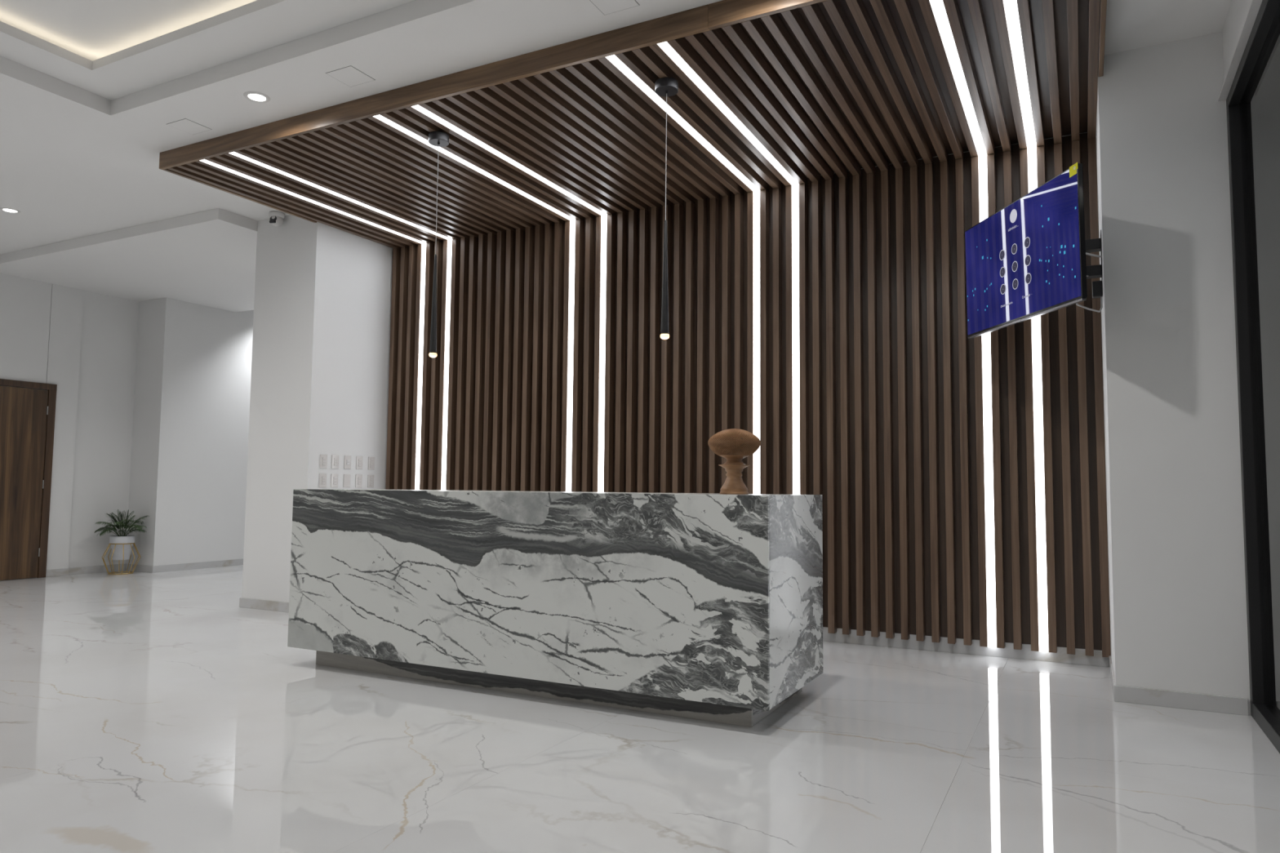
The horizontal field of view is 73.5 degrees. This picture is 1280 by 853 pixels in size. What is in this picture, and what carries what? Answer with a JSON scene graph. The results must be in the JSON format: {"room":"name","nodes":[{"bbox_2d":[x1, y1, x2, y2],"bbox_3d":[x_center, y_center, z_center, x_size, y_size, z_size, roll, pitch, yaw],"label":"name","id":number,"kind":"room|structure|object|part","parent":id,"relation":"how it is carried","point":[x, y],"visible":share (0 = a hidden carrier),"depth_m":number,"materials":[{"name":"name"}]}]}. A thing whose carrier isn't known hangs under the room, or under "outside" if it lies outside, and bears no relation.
{"room":"lobby","nodes":[
{"label":"lobby","id":0,"kind":"room"},
{"bbox_2d":[0,273,138,581],"bbox_3d":[-8.800,-0.254,7.176,0.230,3.620,9.140,-2,-5,27],"label":"wall","id":1,"kind":"structure","parent":0,"point":[109,326],"depth_m":10.74,"materials":[{"name":"white paint"}]},
{"bbox_2d":[0,378,57,580],"bbox_3d":[-7.266,0.606,9.756,0.088,2.300,1.075,-2,-5,27],"label":"door","id":2,"kind":"structure","parent":1,"relation":"in","point":[27,415],"depth_m":9.99,"materials":[{"name":"brown wood"}]},
{"bbox_3d":[-7.065,0.639,10.208,0.029,2.300,0.085,-2,-5,27],"label":"frame","id":3,"kind":"part","parent":2,"relation":"part of","materials":[{"name":"brown wood"}]},
{"bbox_2d":[46,284,84,569],"bbox_3d":[-7.104,-0.008,10.418,0.200,3.620,0.366,-2,-5,27],"label":"wall panel","id":4,"kind":"object","parent":1,"relation":"attached to","point":[67,303],"visible":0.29,"depth_m":10.40,"materials":[{"name":"white paint"}]},
{"bbox_2d":[45,564,124,577],"bbox_3d":[-6.850,1.781,10.617,0.043,0.085,0.980,-2,-5,27],"label":"baseboard","id":5,"kind":"structure","parent":1,"relation":"attached to","point":[95,569],"depth_m":10.58,"materials":[{"name":"stone"}]},
{"bbox_2d":[109,535,134,559],"bbox_3d":[-6.448,1.508,10.661,0.272,0.293,0.272,-2,-5,27],"label":"pot","id":6,"kind":"object","parent":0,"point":[118,551],"depth_m":10.57,"materials":[{"name":"white ceramic"}]},
{"bbox_2d":[0,0,256,61],"bbox_3d":[-2.430,-2.609,2.468,6.360,0.060,5.928,-2,-5,27],"label":"ceiling","id":7,"kind":"structure","parent":0,"point":[92,30],"depth_m":5.05,"materials":[{"name":"paint"}]},
{"bbox_2d":[0,208,257,311],"bbox_3d":[-5.059,-1.776,10.020,4.304,0.102,2.903,-2,-5,27],"label":"ceiling","id":8,"kind":"structure","parent":0,"point":[206,258],"depth_m":9.29,"materials":[{"name":"paint"}]},
{"bbox_2d":[125,297,175,565],"bbox_3d":[-6.347,0.048,11.109,0.570,3.620,0.120,-2,-5,27],"label":"wall","id":9,"kind":"structure","parent":0,"point":[155,331],"depth_m":11.03,"materials":[{"name":"white paint"}]},
{"bbox_2d":[124,564,153,573],"bbox_3d":[-6.382,1.807,10.919,0.569,0.085,0.013,-2,-5,27],"label":"baseboard","id":10,"kind":"structure","parent":9,"relation":"attached to","point":[142,568],"depth_m":10.89,"materials":[{"name":"stone"}]},
{"bbox_2d":[0,0,415,100],"bbox_3d":[-2.431,-2.475,2.458,6.160,0.060,5.728,-2,-5,27],"label":"ceiling","id":11,"kind":"structure","parent":0,"point":[258,25],"depth_m":5.10,"materials":[{"name":"paint"}]},
{"bbox_2d":[162,299,253,564],"bbox_3d":[-5.272,-0.013,12.791,0.200,4.000,3.840,-2,-5,27],"label":"wall","id":12,"kind":"structure","parent":0,"point":[206,488],"depth_m":11.52,"materials":[{"name":"white paint"}]},
{"bbox_2d":[153,559,243,573],"bbox_3d":[-5.269,1.927,12.462,0.013,0.085,3.760,-2,-5,27],"label":"baseboard","id":13,"kind":"structure","parent":12,"relation":"attached to","point":[172,567],"depth_m":11.32,"materials":[{"name":"stone"}]},
{"bbox_2d":[241,214,392,602],"bbox_3d":[-2.038,-0.164,10.229,0.798,4.000,5.433,-2,-5,27],"label":"column","id":14,"kind":"structure","parent":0,"point":[321,340],"depth_m":7.88,"materials":[{"name":"white paint"}]},
{"bbox_2d":[239,597,288,612],"bbox_3d":[-3.313,1.606,7.681,0.812,0.085,0.014,-2,-5,27],"label":"baseboard","id":15,"kind":"structure","parent":14,"relation":"attached to","point":[267,605],"depth_m":7.71,"materials":[{"name":"stone"}]},
{"bbox_2d":[319,473,326,487],"bbox_3d":[-2.857,0.487,7.723,0.012,0.124,0.080,-2,-5,27],"label":"switch plate","id":16,"kind":"object","parent":14,"relation":"attached to","point":[322,477],"visible":1,"depth_m":7.72,"materials":[{"name":"beige plastic"}]},
{"bbox_2d":[320,454,327,468],"bbox_3d":[-2.855,0.315,7.736,0.012,0.124,0.080,-2,-5,27],"label":"switch plate","id":17,"kind":"object","parent":14,"relation":"attached to","point":[323,458],"visible":1,"depth_m":7.73,"materials":[{"name":"beige plastic"}]},
{"bbox_2d":[330,473,337,487],"bbox_3d":[-2.795,0.496,7.844,0.012,0.124,0.080,-2,-5,27],"label":"switch plate","id":18,"kind":"object","parent":14,"relation":"attached to","point":[334,482],"visible":1,"depth_m":7.84,"materials":[{"name":"beige plastic"}]},
{"bbox_2d":[331,454,338,468],"bbox_3d":[-2.793,0.324,7.856,0.012,0.124,0.080,-2,-5,27],"label":"switch plate","id":19,"kind":"object","parent":14,"relation":"attached to","point":[335,459],"visible":1,"depth_m":7.85,"materials":[{"name":"beige plastic"}]},
{"bbox_2d":[343,455,351,469],"bbox_3d":[-2.724,0.334,7.989,0.012,0.124,0.080,-2,-5,27],"label":"switch plate","id":20,"kind":"object","parent":14,"relation":"attached to","point":[347,458],"visible":1,"depth_m":7.98,"materials":[{"name":"beige plastic"}]},
{"bbox_2d":[343,474,351,487],"bbox_3d":[-2.728,0.506,7.978,0.008,0.124,0.080,-2,-5,27],"label":"switch plate","id":21,"kind":"object","parent":14,"relation":"attached to","point":[346,477],"visible":1,"depth_m":7.98,"materials":[{"name":"beige plastic"}]},
{"bbox_2d":[355,474,362,487],"bbox_3d":[-2.658,0.516,8.107,0.012,0.124,0.080,-2,-5,27],"label":"switch plate","id":22,"kind":"object","parent":14,"relation":"attached to","point":[358,483],"visible":1,"depth_m":8.10,"materials":[{"name":"beige plastic"}]},
{"bbox_2d":[355,456,363,469],"bbox_3d":[-2.657,0.344,8.119,0.012,0.124,0.080,-2,-5,27],"label":"switch plate","id":23,"kind":"object","parent":14,"relation":"attached to","point":[359,460],"visible":1,"depth_m":8.11,"materials":[{"name":"beige plastic"}]},
{"bbox_2d":[367,475,373,487],"bbox_3d":[-2.588,0.526,8.242,0.012,0.124,0.080,-2,-5,27],"label":"switch plate","id":24,"kind":"object","parent":14,"relation":"attached to","point":[370,477],"visible":1,"depth_m":8.23,"materials":[{"name":"beige plastic"}]},
{"bbox_2d":[368,457,374,470],"bbox_3d":[-2.586,0.354,8.255,0.012,0.124,0.080,-2,-5,27],"label":"switch plate","id":25,"kind":"object","parent":14,"relation":"attached to","point":[371,460],"visible":1,"depth_m":8.25,"materials":[{"name":"beige plastic"}]},
{"bbox_2d":[0,0,1231,254],"bbox_3d":[-3.459,-2.262,4.426,12.300,0.105,8.900,-2,-5,27],"label":"ceiling","id":26,"kind":"structure","parent":0,"point":[76,162],"depth_m":5.49,"materials":[{"name":"paint"}]},
{"bbox_2d":[0,207,21,213],"bbox_3d":[-5.784,-1.984,7.867,0.160,0.006,0.160,-2,-5,27],"label":"recessed light","id":27,"kind":"object","parent":26,"relation":"in","point":[4,209],"visible":1,"depth_m":7.86,"materials":[{"name":"white plastic"}]},
{"bbox_2d":[166,118,212,134],"bbox_3d":[-3.150,-2.094,5.986,0.210,0.002,0.200,-2,-5,27],"label":"ceiling panel","id":28,"kind":"object","parent":26,"relation":"attached to","point":[185,125],"visible":1,"depth_m":5.98,"materials":[{"name":"paint"}]},
{"bbox_2d":[243,91,270,102],"bbox_3d":[-2.465,-2.119,5.515,0.160,0.006,0.160,-2,-5,27],"label":"recessed light","id":29,"kind":"object","parent":26,"relation":"in","point":[255,96],"visible":1,"depth_m":5.51,"materials":[{"name":"white plastic"}]},
{"bbox_2d":[268,210,284,226],"bbox_3d":[-3.338,-1.901,7.869,0.136,0.124,0.136,-2,-5,27],"label":"dome camera","id":30,"kind":"object","parent":26,"relation":"attached to","point":[276,217],"visible":1,"depth_m":7.82,"materials":[{"name":"white plastic"}]},
{"bbox_2d":[325,65,375,86],"bbox_3d":[-1.765,-2.135,5.226,0.210,0.002,0.200,-2,-5,27],"label":"ceiling panel","id":31,"kind":"object","parent":26,"relation":"attached to","point":[350,76],"visible":1,"depth_m":5.22,"materials":[{"name":"paint"}]},
{"bbox_2d":[590,0,639,14],"bbox_3d":[-0.140,-2.180,4.382,0.210,0.002,0.200,-2,-5,27],"label":"ceiling panel","id":32,"kind":"object","parent":26,"relation":"attached to","point":[606,6],"visible":1,"depth_m":4.42,"materials":[{"name":"paint"}]},
{"bbox_2d":[159,0,1106,357],"bbox_3d":[-0.267,-1.242,6.063,6.286,1.638,2.488,-2,-5,27],"label":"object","id":33,"kind":"object","parent":26,"relation":"attached to","point":[664,86],"depth_m":5.54,"materials":[{"name":"brown wood"}]},
{"bbox_3d":[-3.263,-1.954,7.115,0.030,0.125,1.444,-2,-5,27],"label":"trim","id":34,"kind":"part","parent":33,"relation":"part of","materials":[{"name":"brown wood"}]},
{"bbox_3d":[-1.371,-0.472,5.675,0.055,0.026,0.055,-2,-5,27],"label":"bulb","id":35,"kind":"part","parent":33,"relation":"part of","materials":[{"name":"white glass"}]},
{"bbox_3d":[-1.368,-0.817,5.700,0.047,0.665,0.047,-2,-5,27],"label":"lamp shade","id":36,"kind":"part","parent":33,"relation":"part of","materials":[{"name":"black metal"}]},
{"bbox_3d":[-1.364,-1.212,5.728,0.136,1.512,0.136,-2,-5,27],"label":"pendant lamp","id":37,"kind":"part","parent":33,"relation":"part of","materials":[{"name":"silver metal"}]},
{"bbox_3d":[-0.260,-1.996,6.116,6.286,0.125,2.488,-2,-5,27],"label":"slat canopy","id":38,"kind":"part","parent":33,"relation":"part of","materials":[{"name":"brown wood"}]},
{"bbox_3d":[0.145,-0.858,4.919,0.047,0.665,0.047,-2,-5,27],"label":"lamp shade","id":39,"kind":"part","parent":33,"relation":"part of","materials":[{"name":"black metal"}]},
{"bbox_3d":[0.142,-0.513,4.895,0.055,0.026,0.055,-2,-5,27],"label":"bulb","id":40,"kind":"part","parent":33,"relation":"part of","materials":[{"name":"white glass"}]},
{"bbox_3d":[2.295,-2.105,4.247,0.026,0.125,1.444,-2,-5,27],"label":"trim","id":41,"kind":"part","parent":33,"relation":"part of","materials":[{"name":"brown wood"}]},
{"bbox_2d":[0,564,1279,852],"bbox_3d":[-2.417,1.597,6.133,12.800,0.100,13.800,-2,-5,27],"label":"floor","id":42,"kind":"structure","parent":0,"point":[140,712],"depth_m":3.59,"materials":[{"name":"tile"}]},
{"bbox_2d":[102,542,140,574],"bbox_3d":[-6.449,1.638,10.652,0.417,0.377,0.421,-2,-5,27],"label":"plant stand","id":43,"kind":"object","parent":42,"relation":"on","point":[108,547],"visible":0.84,"depth_m":10.60,"materials":[{"name":"gold metal"}]},
{"bbox_2d":[93,509,149,559],"bbox_3d":[-6.450,1.345,10.661,0.596,0.618,0.610,3,-5,-36],"label":"potted palm","id":44,"kind":"object","parent":43,"relation":"on","point":[118,539],"visible":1,"depth_m":10.59,"materials":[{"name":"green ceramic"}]},
{"bbox_2d":[287,488,822,727],"bbox_3d":[-0.592,0.939,5.092,3.149,1.099,0.935,-2,-5,27],"label":"reception desk","id":45,"kind":"object","parent":42,"relation":"on","point":[704,606],"depth_m":4.49,"materials":[{"name":"stone"}]},
{"bbox_2d":[707,428,760,494],"bbox_3d":[0.501,0.185,4.559,0.279,0.348,0.279,-2,-5,27],"label":"sculpture","id":46,"kind":"object","parent":45,"relation":"on","point":[734,445],"visible":1,"depth_m":4.49,"materials":[{"name":"brown wood"}]},
{"bbox_2d":[385,133,1111,657],"bbox_3d":[0.280,-0.183,7.062,6.224,3.488,0.082,-2,-5,27],"label":"wall","id":47,"kind":"structure","parent":0,"point":[891,372],"depth_m":6.49,"materials":[{"name":"brown wood"}]},
{"bbox_2d":[200,159,426,489],"bbox_3d":[-2.670,-0.180,7.219,0.054,3.449,2.408,-2,-5,27],"label":"light strip","id":48,"kind":"object","parent":47,"relation":"attached to","point":[424,244],"visible":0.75,"depth_m":8.25,"materials":[{"name":"white plastic"}]},
{"bbox_2d":[200,159,426,244],"bbox_3d":[-2.654,-1.885,7.340,0.054,0.029,2.408,-2,-5,27],"label":"diffuser","id":49,"kind":"object","parent":48,"relation":"attached to","point":[204,160],"depth_m":7.10,"materials":[{"name":"white plastic"}]},
{"bbox_2d":[414,243,426,489],"bbox_3d":[-2.123,-0.083,8.273,0.054,3.415,0.026,-2,-5,27],"label":"diffuser","id":50,"kind":"object","parent":48,"relation":"attached to","point":[424,245],"depth_m":8.30,"materials":[{"name":"white plastic"}]},
{"bbox_2d":[228,151,452,489],"bbox_3d":[-2.384,-0.187,7.071,0.054,3.449,2.408,-2,-5,27],"label":"light strip","id":51,"kind":"object","parent":47,"relation":"attached to","point":[449,240],"visible":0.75,"depth_m":8.11,"materials":[{"name":"white plastic"}]},
{"bbox_2d":[228,151,451,239],"bbox_3d":[-2.368,-1.893,7.192,0.054,0.029,2.408,-2,-5,27],"label":"diffuser","id":52,"kind":"object","parent":51,"relation":"attached to","point":[237,154],"depth_m":6.94,"materials":[{"name":"white plastic"}]},
{"bbox_2d":[441,239,452,489],"bbox_3d":[-1.837,-0.090,8.125,0.054,3.415,0.026,-2,-5,27],"label":"diffuser","id":53,"kind":"object","parent":51,"relation":"attached to","point":[449,241],"depth_m":8.15,"materials":[{"name":"white plastic"}]},
{"bbox_2d":[373,114,575,491],"bbox_3d":[-1.153,-0.221,6.436,0.054,3.449,2.408,-2,-5,27],"label":"light strip","id":54,"kind":"object","parent":47,"relation":"attached to","point":[572,223],"visible":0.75,"depth_m":7.47,"materials":[{"name":"white plastic"}]},
{"bbox_2d":[373,114,575,220],"bbox_3d":[-1.137,-1.926,6.557,0.054,0.029,2.408,-2,-5,27],"label":"diffuser","id":55,"kind":"object","parent":54,"relation":"attached to","point":[382,118],"depth_m":6.31,"materials":[{"name":"white plastic"}]},
{"bbox_2d":[565,220,575,491],"bbox_3d":[-0.607,-0.124,7.490,0.054,3.415,0.026,-2,-5,27],"label":"diffuser","id":56,"kind":"object","parent":54,"relation":"attached to","point":[572,223],"depth_m":7.51,"materials":[{"name":"white plastic"}]},
{"bbox_2d":[411,104,607,492],"bbox_3d":[-0.868,-0.229,6.289,0.054,3.449,2.408,-2,-5,27],"label":"light strip","id":57,"kind":"object","parent":47,"relation":"attached to","point":[603,233],"visible":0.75,"depth_m":7.32,"materials":[{"name":"white plastic"}]},
{"bbox_2d":[411,104,607,215],"bbox_3d":[-0.852,-1.934,6.410,0.054,0.029,2.408,-2,-5,27],"label":"diffuser","id":58,"kind":"object","parent":57,"relation":"attached to","point":[417,107],"depth_m":6.13,"materials":[{"name":"white plastic"}]},
{"bbox_2d":[597,215,607,492],"bbox_3d":[-0.322,-0.132,7.343,0.054,3.415,0.026,-2,-5,27],"label":"diffuser","id":59,"kind":"object","parent":57,"relation":"attached to","point":[603,233],"depth_m":7.37,"materials":[{"name":"white plastic"}]},
{"bbox_2d":[605,54,759,493],"bbox_3d":[0.371,-0.262,5.650,0.054,3.449,2.408,-2,-5,27],"label":"light strip","id":60,"kind":"object","parent":47,"relation":"attached to","point":[613,59],"visible":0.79,"depth_m":6.68,"materials":[{"name":"white plastic"}]},
{"bbox_2d":[605,54,759,191],"bbox_3d":[0.387,-1.968,5.771,0.054,0.029,2.408,-2,-5,27],"label":"diffuser","id":61,"kind":"object","parent":60,"relation":"attached to","point":[613,59],"depth_m":5.48,"materials":[{"name":"white plastic"}]},
{"bbox_2d":[753,191,759,493],"bbox_3d":[0.918,-0.165,6.704,0.054,3.415,0.026,-2,-5,27],"label":"diffuser","id":62,"kind":"object","parent":60,"relation":"attached to","point":[756,193],"depth_m":6.73,"materials":[{"name":"white plastic"}]},
{"bbox_2d":[657,41,799,494],"bbox_3d":[0.652,-0.270,5.505,0.054,3.449,2.408,-2,-5,27],"label":"light strip","id":63,"kind":"object","parent":47,"relation":"attached to","point":[665,46],"visible":0.79,"depth_m":6.53,"materials":[{"name":"white plastic"}]},
{"bbox_2d":[657,41,798,186],"bbox_3d":[0.668,-1.975,5.625,0.054,0.029,2.408,-2,-5,27],"label":"diffuser","id":64,"kind":"object","parent":63,"relation":"attached to","point":[664,46],"depth_m":5.32,"materials":[{"name":"white plastic"}]},
{"bbox_2d":[791,185,799,494],"bbox_3d":[1.199,-0.173,6.558,0.054,3.415,0.026,-2,-5,27],"label":"diffuser","id":65,"kind":"object","parent":63,"relation":"attached to","point":[795,190],"depth_m":6.58,"materials":[{"name":"white plastic"}]},
{"bbox_2d":[929,0,996,648],"bbox_3d":[1.860,-0.303,4.881,0.054,3.449,2.408,-2,-5,27],"label":"light strip","id":66,"kind":"object","parent":47,"relation":"attached to","point":[938,7],"visible":0.96,"depth_m":5.85,"materials":[{"name":"white plastic"}]},
{"bbox_2d":[929,0,986,156],"bbox_3d":[1.876,-2.008,5.002,0.054,0.029,2.408,-2,-5,27],"label":"diffuser","id":67,"kind":"object","parent":66,"relation":"attached to","point":[938,7],"depth_m":4.83,"materials":[{"name":"white plastic"}]},
{"bbox_2d":[978,155,996,648],"bbox_3d":[2.407,-0.206,5.935,0.054,3.415,0.026,-2,-5,27],"label":"diffuser","id":68,"kind":"object","parent":66,"relation":"attached to","point":[983,180],"depth_m":5.89,"materials":[{"name":"white plastic"}]},
{"bbox_2d":[1003,0,1048,652],"bbox_3d":[2.142,-0.310,4.736,0.054,3.449,2.408,-2,-5,27],"label":"light strip","id":69,"kind":"object","parent":47,"relation":"attached to","point":[1011,6],"visible":0.96,"depth_m":5.71,"materials":[{"name":"white plastic"}]},
{"bbox_2d":[1003,0,1036,148],"bbox_3d":[2.158,-2.016,4.857,0.054,0.029,2.408,-2,-5,27],"label":"diffuser","id":70,"kind":"object","parent":69,"relation":"attached to","point":[1011,7],"depth_m":4.80,"materials":[{"name":"white plastic"}]},
{"bbox_2d":[1027,147,1048,652],"bbox_3d":[2.688,-0.214,5.790,0.054,3.415,0.026,-2,-5,27],"label":"diffuser","id":71,"kind":"object","parent":69,"relation":"attached to","point":[1032,152],"depth_m":5.74,"materials":[{"name":"white plastic"}]},
{"bbox_2d":[807,132,1087,177],"bbox_3d":[0.339,-0.266,7.180,6.226,3.816,0.167,-2,-5,27],"label":"wall","id":72,"kind":"structure","parent":0,"point":[1082,132],"depth_m":6.07,"materials":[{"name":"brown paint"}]},
{"bbox_2d":[822,626,1108,666],"bbox_3d":[0.277,1.580,6.964,6.202,0.102,0.010,-2,-5,27],"label":"baseboard","id":73,"kind":"structure","parent":72,"relation":"attached to","point":[1080,657],"depth_m":5.93,"materials":[{"name":"stone"}]},
{"bbox_2d":[1095,31,1251,715],"bbox_3d":[3.193,-0.384,5.137,0.724,3.816,1.182,-2,-5,27],"label":"wall","id":74,"kind":"structure","parent":0,"point":[1178,618],"depth_m":4.63,"materials":[{"name":"white paint"}]},
{"bbox_2d":[964,162,1102,338],"bbox_3d":[2.506,-0.972,5.057,0.602,0.721,1.242,0,-3,-5],"label":"television","id":75,"kind":"object","parent":74,"relation":"attached to","point":[1026,260],"visible":1,"depth_m":4.91,"materials":[{"name":"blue plastic"}]},
{"bbox_3d":[2.222,-0.618,5.010,0.025,0.012,1.232,0,-3,-5],"label":"trim","id":76,"kind":"part","parent":75,"relation":"part of","materials":[{"name":"silver metal"}]},
{"bbox_3d":[2.501,-1.081,5.256,0.572,0.062,0.080,-2,-5,27],"label":"mounting arm","id":77,"kind":"part","parent":75,"relation":"part of","materials":[{"name":"black metal"}]},
{"bbox_3d":[2.500,-0.921,5.245,0.572,0.062,0.080,-2,-5,27],"label":"mounting arm","id":78,"kind":"part","parent":75,"relation":"part of","materials":[{"name":"black metal"}]},
{"bbox_3d":[2.761,-1.022,5.128,0.003,0.280,0.140,-2,-5,27],"label":"wall plate","id":79,"kind":"part","parent":75,"relation":"part of","materials":[{"name":"black metal"}]},
{"bbox_2d":[1075,275,1102,312],"bbox_3d":[2.626,-0.783,5.048,0.249,0.219,0.033,2,-4,-14],"label":"cable","id":80,"kind":"object","parent":74,"relation":"attached to","point":[1101,301],"visible":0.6,"depth_m":5.04,"materials":[{"name":"white plastic"}]},
{"bbox_2d":[1085,252,1102,257],"bbox_3d":[2.607,-1.013,5.044,0.216,0.037,0.017,0,-4,1],"label":"cable","id":81,"kind":"object","parent":74,"relation":"attached to","point":[1088,254],"visible":0.45,"depth_m":5.04,"materials":[{"name":"white plastic"}]},
{"bbox_2d":[1092,280,1102,298],"bbox_3d":[2.736,-0.819,5.126,0.054,0.095,0.060,-2,-5,27],"label":"power adapter","id":82,"kind":"object","parent":74,"relation":"attached to","point":[1097,287],"visible":0.96,"depth_m":5.10,"materials":[{"name":"black plastic"}]},
{"bbox_2d":[1108,655,1115,695],"bbox_3d":[2.807,1.480,5.094,0.012,0.085,1.002,-2,-5,27],"label":"baseboard","id":83,"kind":"structure","parent":74,"relation":"attached to","point":[1110,664],"depth_m":5.03,"materials":[{"name":"stone"}]},
{"bbox_2d":[1113,684,1248,715],"bbox_3d":[2.835,1.438,4.508,0.601,0.085,0.016,-2,-5,27],"label":"baseboard","id":84,"kind":"structure","parent":74,"relation":"attached to","point":[1163,698],"depth_m":4.50,"materials":[{"name":"stone"}]},
{"bbox_2d":[1222,0,1251,79],"bbox_3d":[1.494,-2.259,1.164,0.249,0.469,7.666,-2,-5,27],"label":"wall","id":85,"kind":"structure","parent":0,"point":[1238,9],"depth_m":4.33,"materials":[{"name":"white paint"}]},
{"bbox_2d":[1217,0,1262,101],"bbox_3d":[1.376,-2.016,1.207,0.050,0.012,7.666,-2,-5,27],"label":"trim","id":86,"kind":"structure","parent":85,"relation":"attached to","point":[1252,12],"depth_m":4.06,"materials":[{"name":"white plastic"}]},
{"bbox_2d":[1226,0,1279,753],"bbox_3d":[1.408,-0.398,1.067,0.086,3.234,7.666,-2,-5,27],"label":"window","id":87,"kind":"structure","parent":85,"relation":"in","point":[1253,99],"depth_m":4.20,"materials":[{"name":"black metal"}]},
{"bbox_3d":[1.378,1.175,0.926,0.086,0.074,7.600,-2,-5,27],"label":"frame sill","id":88,"kind":"part","parent":87,"relation":"part of","materials":[{"name":"black metal"}]}
]}

